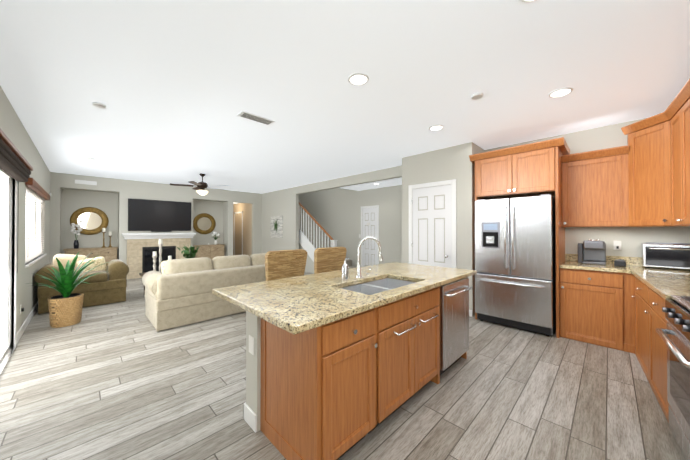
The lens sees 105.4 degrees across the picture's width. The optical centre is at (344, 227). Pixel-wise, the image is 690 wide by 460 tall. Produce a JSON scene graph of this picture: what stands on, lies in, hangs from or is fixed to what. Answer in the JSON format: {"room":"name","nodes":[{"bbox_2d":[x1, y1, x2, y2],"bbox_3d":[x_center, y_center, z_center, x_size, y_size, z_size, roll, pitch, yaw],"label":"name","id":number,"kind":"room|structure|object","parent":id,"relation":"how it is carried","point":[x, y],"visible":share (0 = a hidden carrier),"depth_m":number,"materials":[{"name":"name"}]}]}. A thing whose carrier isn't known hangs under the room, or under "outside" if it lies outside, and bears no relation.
{"room":"kitchen and living room","nodes":[
{"label":"kitchen and living room","id":0,"kind":"room"},
{"bbox_2d":[0,86,49,344],"bbox_3d":[-3.468,0.007,2.589,0.120,2.750,11.420,0,-1,-45],"label":"wall","id":1,"kind":"structure","parent":0,"point":[12,128],"depth_m":3.54,"materials":[{"name":"grey paint"}]},
{"bbox_2d":[0,169,17,375],"bbox_3d":[-3.232,0.335,2.385,0.130,2.090,2.020,0,-1,-45],"label":"door frame","id":2,"kind":"structure","parent":1,"relation":"attached to","point":[7,349],"depth_m":2.98,"materials":[{"name":"white"}]},
{"bbox_2d":[0,129,32,272],"bbox_3d":[-3.143,-0.107,2.441,0.128,1.275,2.090,0,-1,-45],"label":"valance","id":3,"kind":"object","parent":1,"relation":"attached to","point":[16,165],"visible":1,"depth_m":2.50,"materials":[{"name":"brown wood"}]},
{"bbox_2d":[16,301,37,343],"bbox_3d":[-5.483,1.346,4.702,0.014,0.100,4.430,0,-1,-45],"label":"baseboard","id":4,"kind":"structure","parent":1,"relation":"attached to","point":[20,332],"depth_m":3.66,"materials":[{"name":"white wood"}]},
{"bbox_2d":[25,194,46,267],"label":"window","id":5,"kind":"structure","parent":1,"relation":"in","point":[28,264],"depth_m":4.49,"materials":[{"name":"white glass"}]},
{"bbox_2d":[25,177,49,263],"bbox_3d":[-5.314,-0.092,4.548,0.118,1.195,2.680,0,-1,-45],"label":"window blinds","id":6,"kind":"object","parent":5,"relation":"attached to","point":[36,190],"visible":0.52,"depth_m":4.30,"materials":[{"name":"white"}]},
{"bbox_2d":[50,172,261,264],"bbox_3d":[-5.328,0.047,8.389,5.660,2.750,0.570,0,-1,-45],"label":"wall","id":7,"kind":"structure","parent":0,"point":[108,197],"depth_m":7.35,"materials":[{"name":"grey paint"}]},
{"bbox_2d":[75,180,96,184],"bbox_3d":[-6.613,-1.160,6.711,0.400,0.100,0.009,0,-1,-45],"label":"air vent","id":8,"kind":"object","parent":7,"relation":"in","point":[85,182],"visible":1,"depth_m":6.70,"materials":[{"name":"white"}]},
{"bbox_2d":[70,207,108,234],"bbox_3d":[-6.861,-0.187,7.068,0.750,0.750,0.040,0,-1,-45],"label":"mirror","id":9,"kind":"object","parent":7,"relation":"attached to","point":[95,220],"visible":0.88,"depth_m":7.07,"materials":[{"name":"brown metal"}]},
{"bbox_2d":[128,198,190,231],"bbox_3d":[-5.452,-0.347,7.821,1.560,0.930,0.060,0,-1,-45],"label":"screen","id":10,"kind":"object","parent":7,"relation":"attached to","point":[155,215],"visible":0.98,"depth_m":7.75,"materials":[{"name":"black plastic"}]},
{"bbox_2d":[193,213,215,233],"bbox_3d":[-4.847,-0.144,9.070,0.730,0.730,0.040,0,-1,-45],"label":"mirror","id":11,"kind":"object","parent":7,"relation":"attached to","point":[204,223],"visible":0.98,"depth_m":9.06,"materials":[{"name":"brown metal"}]},
{"bbox_2d":[233,203,251,256],"bbox_3d":[-4.229,0.213,10.729,0.120,2.450,2.100,0,-1,-45],"label":"wall","id":12,"kind":"structure","parent":0,"point":[246,208],"depth_m":10.43,"materials":[{"name":"beige paint"}]},
{"bbox_2d":[234,211,242,254],"bbox_3d":[-4.514,0.386,10.409,0.735,2.100,1.190,0,-1,-45],"label":"door frame","id":13,"kind":"structure","parent":12,"relation":"attached to","point":[242,230],"depth_m":10.78,"materials":[{"name":"white"}]},
{"bbox_2d":[262,165,401,252],"bbox_3d":[-0.833,-0.682,7.801,0.120,4.200,6.610,0,-1,-45],"label":"wall","id":14,"kind":"structure","parent":0,"point":[284,203],"depth_m":8.65,"materials":[{"name":"grey paint"}]},
{"bbox_2d":[270,216,282,237],"bbox_3d":[-2.427,-0.037,9.264,0.068,0.770,0.800,0,-1,-45],"label":"picture","id":15,"kind":"object","parent":14,"relation":"attached to","point":[276,223],"visible":1,"depth_m":9.21,"materials":[{"name":"grey paper"}]},
{"bbox_2d":[0,272,684,459],"bbox_3d":[-1.741,1.433,5.622,7.500,0.060,13.600,0,-1,-45],"label":"floor","id":16,"kind":"structure","parent":0,"point":[124,380],"depth_m":2.10,"materials":[{"name":"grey wood"}]},
{"bbox_2d":[26,252,111,327],"bbox_3d":[-3.962,0.876,3.831,0.895,1.024,1.015,0,-1,-45],"label":"potted plant","id":17,"kind":"object","parent":16,"relation":"on","point":[65,307],"visible":1,"depth_m":3.72,"materials":[{"name":"green plant"}]},
{"bbox_2d":[34,254,128,313],"bbox_3d":[-4.837,0.929,4.903,1.180,0.914,0.940,0,-1,-45],"label":"armchair","id":18,"kind":"object","parent":16,"relation":"on","point":[108,285],"visible":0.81,"depth_m":4.72,"materials":[{"name":"fabric"}]},
{"bbox_2d":[63,247,117,261],"bbox_3d":[-6.690,0.972,6.945,1.020,0.880,0.410,0,-1,-45],"label":"sideboard","id":19,"kind":"object","parent":16,"relation":"on","point":[108,254],"visible":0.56,"depth_m":6.88,"materials":[{"name":"brown wood"}]},
{"bbox_2d":[70,221,82,248],"bbox_3d":[-6.879,0.170,6.738,0.227,0.716,0.185,0,-1,-45],"label":"vase","id":20,"kind":"object","parent":19,"relation":"on","point":[77,233],"visible":1,"depth_m":6.71,"materials":[{"name":"black"}]},
{"bbox_2d":[101,228,105,247],"bbox_3d":[-6.524,0.266,7.108,0.090,0.530,0.088,0,-1,-45],"label":"candle","id":21,"kind":"object","parent":19,"relation":"on","point":[104,232],"depth_m":7.09,"materials":[{"name":"white wax"}]},
{"bbox_2d":[108,232,111,246],"bbox_3d":[-6.431,0.317,7.199,0.090,0.430,0.088,0,-1,-45],"label":"candle","id":22,"kind":"object","parent":19,"relation":"on","point":[110,233],"depth_m":7.19,"materials":[{"name":"white wax"}]},
{"bbox_2d":[122,233,195,278],"bbox_3d":[-5.410,0.785,7.743,1.780,1.265,0.220,0,-1,-45],"label":"fireplace","id":23,"kind":"object","parent":16,"relation":"on","point":[141,247],"visible":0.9,"depth_m":7.58,"materials":[{"name":"stone"}]},
{"bbox_2d":[142,253,265,331],"bbox_3d":[-2.023,0.930,4.633,2.370,0.907,0.990,0,-1,-45],"label":"sofa","id":24,"kind":"object","parent":16,"relation":"on","point":[178,292],"visible":0.67,"depth_m":3.89,"materials":[{"name":"fabric"}]},
{"bbox_2d":[193,244,224,259],"bbox_3d":[-4.662,1.001,8.961,0.980,0.850,0.410,0,-1,-45],"label":"sideboard","id":25,"kind":"object","parent":16,"relation":"on","point":[211,251],"visible":0.52,"depth_m":8.84,"materials":[{"name":"brown wood"}]},
{"bbox_2d":[212,232,219,244],"bbox_3d":[-4.478,0.355,9.109,0.302,0.440,0.298,0,-1,-45],"label":"vase","id":26,"kind":"object","parent":25,"relation":"on","point":[216,237],"visible":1,"depth_m":9.07,"materials":[{"name":"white plant"}]},
{"bbox_2d":[265,249,306,280],"bbox_3d":[-0.560,0.819,2.913,0.530,1.130,0.448,0,-1,-45],"label":"bar chair","id":27,"kind":"object","parent":16,"relation":"on","point":[280,264],"visible":0.19,"depth_m":2.98,"materials":[{"name":"brown wicker"}]},
{"bbox_2d":[299,202,356,272],"bbox_3d":[-1.277,-0.432,9.240,1.151,3.719,3.940,0,-1,-45],"label":"stairs","id":28,"kind":"structure","parent":16,"relation":"on","point":[312,237],"depth_m":8.45,"materials":[{"name":"white wood"}]},
{"bbox_2d":[314,247,346,273],"bbox_3d":[-0.082,0.822,3.389,0.530,1.130,0.448,0,-1,-45],"label":"bar chair","id":29,"kind":"object","parent":16,"relation":"on","point":[327,259],"visible":0.21,"depth_m":3.45,"materials":[{"name":"brown wicker"}]},
{"bbox_2d":[243,276,471,459],"bbox_3d":[0.316,0.940,2.315,2.078,0.880,0.884,0,-1,-45],"label":"kitchen island","id":30,"kind":"object","parent":16,"relation":"on","point":[342,362],"depth_m":1.66,"materials":[{"name":"brown wood"}]},
{"bbox_2d":[212,262,475,335],"bbox_3d":[0.222,0.480,2.420,2.360,0.040,1.080,0,-1,-45],"label":"island countertop","id":31,"kind":"structure","parent":30,"relation":"on","point":[293,305],"depth_m":1.83,"materials":[{"name":"beige stone"}]},
{"bbox_2d":[352,236,383,275],"bbox_3d":[0.221,0.270,2.476,0.232,0.382,0.212,0,-1,-45],"label":"faucet","id":32,"kind":"object","parent":31,"relation":"on","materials":[{"name":"silver metal"}]},
{"bbox_2d":[340,276,415,295],"bbox_3d":[0.299,0.583,2.213,0.788,0.192,0.429,0,-1,-45],"label":"sink","id":33,"kind":"object","parent":31,"relation":"in","point":[369,286],"depth_m":2.43,"materials":[{"name":"silver metal"}]},
{"bbox_2d":[475,194,555,335],"bbox_3d":[2.514,0.482,3.851,0.851,1.814,0.910,0,-1,-45],"label":"fridge","id":34,"kind":"object","parent":16,"relation":"on","point":[515,261],"visible":0.98,"depth_m":3.53,"materials":[{"name":"silver metal"}]},
{"bbox_2d":[557,270,624,350],"bbox_3d":[3.151,0.947,3.368,0.635,0.880,0.560,0,-1,-45],"label":"base cabinet","id":35,"kind":"object","parent":16,"relation":"on","point":[590,303],"depth_m":3.13,"materials":[{"name":"brown wood"}]},
{"bbox_2d":[557,262,628,273],"bbox_3d":[3.164,0.486,3.344,0.656,0.040,0.615,0,-1,-45],"label":"countertop","id":36,"kind":"structure","parent":35,"relation":"on","point":[609,268],"depth_m":3.17,"materials":[{"name":"beige stone"}]},
{"bbox_2d":[578,239,605,264],"bbox_3d":[3.238,0.308,3.451,0.230,0.315,0.270,0,-1,-45],"label":"coffee maker","id":37,"kind":"object","parent":36,"relation":"on","point":[591,251],"visible":1,"depth_m":3.40,"materials":[{"name":"grey metal"}]},
{"bbox_2d":[614,259,625,266],"bbox_3d":[3.336,0.425,3.188,0.140,0.078,0.100,0,-1,-45],"label":"gadget","id":38,"kind":"object","parent":36,"relation":"on","point":[619,263],"visible":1,"depth_m":3.15,"materials":[{"name":"black plastic"}]},
{"bbox_2d":[629,274,632,301],"bbox_3d":[3.611,0.943,2.862,0.696,0.880,0.614,0,-1,-45],"label":"base cabinet","id":39,"kind":"object","parent":16,"relation":"on","point":[630,275],"depth_m":2.92,"materials":[{"name":"brown wood"}]},
{"bbox_2d":[633,282,644,372],"bbox_3d":[3.151,0.940,2.379,0.883,0.880,0.676,0,-1,-45],"label":"base cabinet","id":40,"kind":"object","parent":16,"relation":"on","point":[638,302],"depth_m":2.70,"materials":[{"name":"brown wood"}]},
{"bbox_2d":[645,298,672,422],"bbox_3d":[2.688,0.936,1.852,0.781,0.880,0.681,0,-1,-45],"label":"base cabinet","id":41,"kind":"object","parent":16,"relation":"on","point":[655,347],"depth_m":2.11,"materials":[{"name":"brown wood"}]},
{"bbox_2d":[629,266,689,297],"bbox_3d":[3.131,0.480,2.347,2.108,0.040,0.752,0,-1,-45],"label":"countertop","id":42,"kind":"structure","parent":41,"relation":"on","point":[653,282],"depth_m":2.39,"materials":[{"name":"beige stone"}]},
{"bbox_2d":[641,242,689,269],"bbox_3d":[3.709,0.316,2.968,0.362,0.292,0.470,0,-1,-45],"label":"toaster oven","id":43,"kind":"object","parent":42,"relation":"on","point":[666,255],"visible":0.96,"depth_m":2.92,"materials":[{"name":"silver metal"}]},
{"bbox_2d":[656,295,689,459],"bbox_3d":[2.155,0.863,1.312,0.701,0.980,0.760,0,-1,41],"label":"range","id":44,"kind":"object","parent":16,"relation":"on","point":[676,310],"visible":1,"depth_m":1.57,"materials":[{"name":"silver metal"}]},
{"bbox_3d":[-3.685,1.178,5.736,1.200,0.450,0.700,0,-1,-45],"label":"coffee table","id":45,"kind":"object","parent":16,"relation":"on","visible":0},
{"bbox_2d":[152,251,158,271],"bbox_3d":[-3.870,0.714,5.343,0.098,0.470,0.098,0,0,33],"label":"candle holder","id":46,"kind":"object","parent":45,"relation":"on","point":[154,256],"depth_m":5.33,"materials":[{"name":"white ceramic"}]},
{"bbox_2d":[158,239,162,272],"bbox_3d":[-3.905,0.595,5.564,0.098,0.710,0.098,0,0,33],"label":"candle holder","id":47,"kind":"object","parent":45,"relation":"on","point":[160,245],"depth_m":5.54,"materials":[{"name":"white ceramic"}]},
{"bbox_2d":[177,245,200,258],"bbox_3d":[-3.464,0.643,5.879,0.519,0.619,0.463,0,-1,-45],"label":"potted plant","id":48,"kind":"object","parent":45,"relation":"on","point":[191,254],"visible":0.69,"depth_m":5.82,"materials":[{"name":"green plant"}]},
{"bbox_2d":[0,0,689,193],"bbox_3d":[-1.472,-1.405,4.583,5.750,0.100,11.420,0,-1,-45],"label":"ceiling","id":49,"kind":"structure","parent":0,"point":[176,87],"depth_m":2.41,"materials":[{"name":"white paint"}]},
{"bbox_2d":[92,102,105,108],"bbox_3d":[-2.711,-1.352,2.900,0.110,0.026,0.110,0,-1,-45],"label":"smoke detector","id":50,"kind":"object","parent":49,"relation":"attached to","point":[99,105],"visible":1,"depth_m":2.88,"materials":[{"name":"white plastic"}]},
{"bbox_2d":[169,173,228,194],"bbox_3d":[-3.571,-1.075,6.562,1.331,0.528,1.272,0,-1,-45],"label":"ceiling fan","id":51,"kind":"object","parent":49,"relation":"hanging from","point":[202,186],"visible":1,"depth_m":6.44,"materials":[{"name":"brown metal"}]},
{"bbox_2d":[237,111,274,124],"bbox_3d":[-1.098,-1.355,3.263,0.420,0.015,0.160,0,-1,-45],"label":"ceiling vent","id":52,"kind":"object","parent":49,"relation":"in","point":[250,116],"visible":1,"depth_m":3.24,"materials":[{"name":"white metal"}]},
{"bbox_2d":[348,73,368,85],"bbox_3d":[0.123,-1.364,2.418,0.194,0.009,0.194,0,-1,-45],"label":"recessed light","id":53,"kind":"object","parent":49,"relation":"in","point":[357,79],"visible":1,"depth_m":2.41,"materials":[{"name":"white"}]},
{"bbox_2d":[429,125,443,130],"bbox_3d":[1.237,-1.356,3.567,0.194,0.009,0.194,0,-1,-45],"label":"recessed light","id":54,"kind":"object","parent":49,"relation":"in","point":[435,127],"visible":0.98,"depth_m":3.55,"materials":[{"name":"white"}]},
{"bbox_2d":[471,92,482,99],"bbox_3d":[1.361,-1.353,2.704,0.110,0.026,0.110,0,-1,-45],"label":"smoke detector","id":55,"kind":"object","parent":49,"relation":"attached to","point":[477,96],"visible":1,"depth_m":2.68,"materials":[{"name":"white plastic"}]},
{"bbox_2d":[519,0,537,2],"bbox_3d":[1.103,-1.370,1.503,0.194,0.009,0.194,0,-1,-45],"label":"recessed light","id":56,"kind":"object","parent":49,"relation":"in","point":[526,1],"visible":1,"depth_m":1.58,"materials":[{"name":"white"}]},
{"bbox_2d":[548,87,572,97],"bbox_3d":[2.175,-1.362,2.652,0.194,0.009,0.194,0,-1,-45],"label":"recessed light","id":57,"kind":"object","parent":49,"relation":"in","point":[561,92],"visible":1,"depth_m":2.64,"materials":[{"name":"white"}]},
{"bbox_2d":[334,188,358,192],"bbox_3d":[-0.019,-1.981,7.928,1.200,1.600,0.050,0,-1,-45],"label":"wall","id":58,"kind":"structure","parent":0,"point":[352,191],"depth_m":8.51,"materials":[{"name":"grey paint"}]},
{"bbox_2d":[299,185,401,266],"bbox_3d":[-0.083,-0.674,8.948,0.120,4.200,7.180,0,-1,-45],"label":"wall","id":59,"kind":"structure","parent":0,"point":[335,213],"depth_m":8.43,"materials":[{"name":"grey paint"}]},
{"bbox_2d":[361,205,378,266],"bbox_3d":[0.740,0.374,7.996,0.112,2.090,0.700,0,-1,-45],"label":"door","id":60,"kind":"structure","parent":59,"relation":"attached to","point":[365,250],"depth_m":8.01,"materials":[{"name":"white wood"}]},
{"bbox_2d":[340,177,401,190],"bbox_3d":[1.056,-1.248,6.940,1.340,0.120,2.960,0,-1,-45],"label":"ceiling","id":61,"kind":"structure","parent":0,"point":[381,184],"depth_m":7.18,"materials":[{"name":"white paint"}]},
{"bbox_2d":[402,142,484,315],"bbox_3d":[2.246,0.025,5.287,1.970,2.750,1.290,0,-1,-45],"label":"wall","id":62,"kind":"structure","parent":0,"point":[449,163],"depth_m":4.33,"materials":[{"name":"grey paint"}]},
{"bbox_2d":[408,179,456,267],"bbox_3d":[1.496,0.298,4.603,0.125,2.195,0.890,0,-1,-45],"label":"door","id":63,"kind":"structure","parent":62,"relation":"attached to","point":[448,212],"depth_m":4.59,"materials":[{"name":"white wood"}]},
{"bbox_2d":[485,117,689,256],"bbox_3d":[3.352,0.015,3.714,0.120,2.750,2.500,0,-1,-45],"label":"wall","id":64,"kind":"structure","parent":0,"point":[631,239],"depth_m":3.48,"materials":[{"name":"grey paint"}]},
{"bbox_2d":[473,150,508,199],"bbox_3d":[2.432,-0.791,4.054,0.705,0.644,0.530,0,-1,-45],"label":"upper cabinet","id":65,"kind":"object","parent":64,"relation":"attached to","point":[489,166],"depth_m":3.87,"materials":[{"name":"brown wood"}]},
{"bbox_2d":[505,138,564,197],"bbox_3d":[2.721,-0.793,3.763,0.705,0.644,0.530,0,-1,-45],"label":"upper cabinet","id":66,"kind":"object","parent":64,"relation":"attached to","point":[532,169],"depth_m":3.49,"materials":[{"name":"brown wood"}]},
{"bbox_2d":[561,146,632,229],"bbox_3d":[3.268,-0.489,3.452,0.365,0.955,0.620,0,-1,-45],"label":"upper cabinet","id":67,"kind":"object","parent":64,"relation":"attached to","point":[590,180],"depth_m":3.33,"materials":[{"name":"brown wood"}]},
{"bbox_2d":[614,241,620,249],"bbox_3d":[3.541,0.227,3.415,0.029,0.120,0.070,0,-1,-45],"label":"electrical outlet","id":68,"kind":"object","parent":64,"relation":"attached to","point":[617,245],"visible":1,"depth_m":3.41,"materials":[{"name":"white plastic"}]},
{"bbox_2d":[565,254,687,269],"bbox_3d":[3.596,0.417,3.361,0.020,0.100,1.199,0,-1,-45],"label":"backsplash","id":69,"kind":"structure","parent":64,"relation":"attached to","point":[568,257],"depth_m":3.43,"materials":[{"name":"beige stone"}]},
{"bbox_2d":[621,113,672,226],"bbox_3d":[3.571,-0.608,2.904,0.709,1.185,0.708,0,-1,-45],"label":"upper cabinet","id":70,"kind":"object","parent":64,"relation":"attached to","point":[641,178],"depth_m":2.95,"materials":[{"name":"brown wood"}]},
{"bbox_2d":[661,96,676,225],"bbox_3d":[3.346,-0.611,2.439,0.478,1.185,0.447,0,-1,-45],"label":"upper cabinet","id":71,"kind":"object","parent":0,"relation":"attached to","point":[670,113],"depth_m":2.67,"materials":[{"name":"brown wood"}]},
{"bbox_2d":[677,78,689,225],"bbox_3d":[3.097,-0.613,2.166,0.500,1.185,0.410,0,-1,-45],"label":"upper cabinet","id":72,"kind":"object","parent":0,"relation":"attached to","point":[683,97],"depth_m":2.37,"materials":[{"name":"brown wood"}]}
]}

